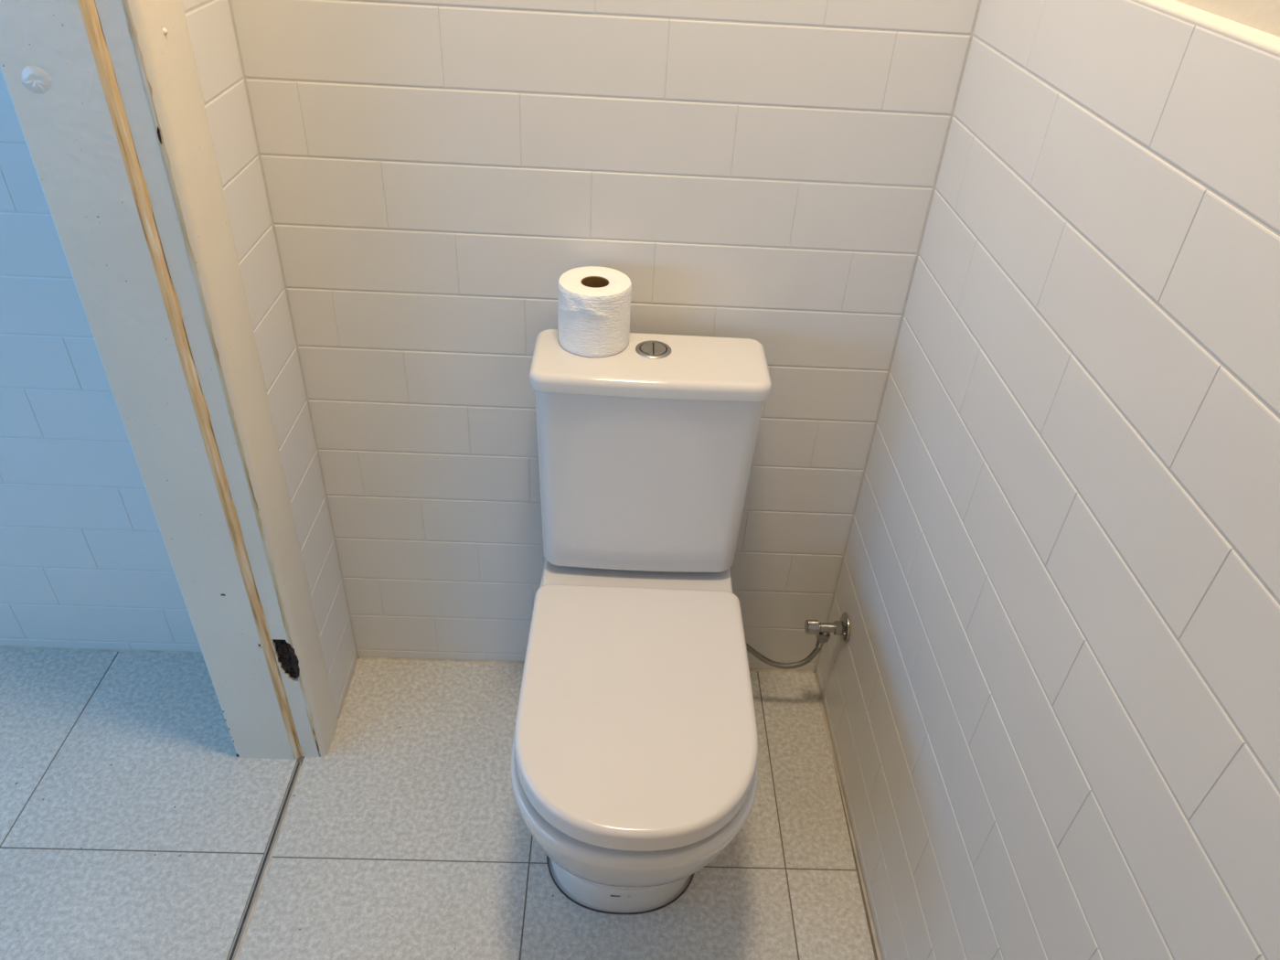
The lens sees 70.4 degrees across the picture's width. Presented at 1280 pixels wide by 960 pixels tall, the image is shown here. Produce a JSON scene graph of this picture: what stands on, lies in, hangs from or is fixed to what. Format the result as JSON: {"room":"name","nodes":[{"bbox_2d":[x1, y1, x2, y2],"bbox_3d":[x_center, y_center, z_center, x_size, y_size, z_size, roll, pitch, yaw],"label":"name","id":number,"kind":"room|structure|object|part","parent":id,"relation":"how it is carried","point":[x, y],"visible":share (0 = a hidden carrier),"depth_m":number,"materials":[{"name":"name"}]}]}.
{"room":"bathroom","nodes":[
{"label":"bathroom","id":0,"kind":"room"},
{"bbox_2d":[181,0,357,717],"bbox_3d":[-0.606,-0.584,1.104,0.150,2.501,0.172,2,37,-2],"label":"wall","id":1,"kind":"structure","parent":0,"point":[209,22],"depth_m":1.36,"materials":[{"name":"tile"}]},
{"bbox_2d":[0,645,882,959],"bbox_3d":[-0.799,1.151,0.900,2.820,0.066,2.750,2,37,-2],"label":"floor","id":2,"kind":"structure","parent":0,"point":[133,826],"depth_m":1.59,"materials":[{"name":"grey tile"}]},
{"bbox_2d":[227,761,301,959],"bbox_3d":[-0.635,1.019,1.045,0.009,0.002,1.638,2,37,-2],"label":"threshold strip","id":3,"kind":"object","parent":2,"relation":"on","point":[232,953],"visible":1,"depth_m":1.54,"materials":[{"name":"grey metal"}]},
{"bbox_2d":[510,329,771,914],"bbox_3d":[-0.005,0.282,1.406,0.355,0.814,0.642,2,37,-2],"label":"toilet","id":4,"kind":"object","parent":2,"relation":"on","point":[634,767],"visible":1,"depth_m":1.35,"materials":[{"name":"white ceramic"}]},
{"bbox_2d":[557,266,631,357],"bbox_3d":[-0.068,-0.252,1.357,0.109,0.099,0.112,2,37,-2],"label":"toilet roll","id":5,"kind":"object","parent":4,"relation":"on","point":[594,302],"visible":1,"depth_m":1.32,"materials":[{"name":"white tissue paper"},{"name":"brown cardboard"}]},
{"bbox_3d":[-0.004,0.323,1.325,0.341,0.036,0.453,2,37,-2],"label":"seat lid","id":6,"kind":"part","parent":4,"relation":"part of","materials":[{"name":"white plastic"}]},
{"bbox_3d":[0.016,-0.175,1.368,0.355,0.028,0.158,2,37,-2],"label":"cistern lid","id":7,"kind":"part","parent":4,"relation":"part of","materials":[{"name":"white ceramic"}]},
{"bbox_2d":[0,0,981,671],"bbox_3d":[-0.792,-0.666,1.199,2.720,2.501,0.100,2,37,-2],"label":"wall","id":8,"kind":"structure","parent":0,"point":[766,172],"depth_m":1.39,"materials":[{"name":"tile"}]},
{"bbox_2d":[815,0,1279,959],"bbox_3d":[0.506,0.004,0.411,0.090,2.501,1.980,2,37,-3],"label":"wall","id":9,"kind":"structure","parent":0,"point":[1051,698],"depth_m":0.89,"materials":[{"name":"tile"}]},
{"bbox_2d":[804,612,849,648],"bbox_3d":[0.352,0.288,1.726,0.077,0.081,0.060,2,37,-2],"label":"angle valve","id":10,"kind":"object","parent":9,"relation":"attached to","point":[841,627],"visible":1,"depth_m":1.71,"materials":[{"name":"silver metal"}]},
{"bbox_2d":[746,642,821,669],"bbox_3d":[0.243,0.315,1.745,0.215,0.143,0.019,2,37,-2],"label":"supply hose","id":11,"kind":"object","parent":10,"relation":"attached to","point":[786,666],"visible":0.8,"depth_m":1.77,"materials":[{"name":"metal"}]},
{"bbox_3d":[0.326,0.279,1.718,0.024,0.028,0.028,2,37,-2],"label":"handle","id":12,"kind":"part","parent":10,"relation":"part of","materials":[{"name":"silver metal"}]},
{"bbox_3d":[-0.602,0.020,0.293,0.146,2.500,1.885,2,37,-2],"label":"wall partition","id":13,"kind":"structure","parent":0,"visible":0},
{"bbox_2d":[0,0,337,759],"bbox_3d":[-0.620,-0.349,1.139,0.169,2.080,0.138,2,37,-2],"label":"post","id":14,"kind":"object","parent":13,"relation":"attached to","point":[106,96],"visible":1,"depth_m":1.18,"materials":[{"name":"beige paint"}]}
]}

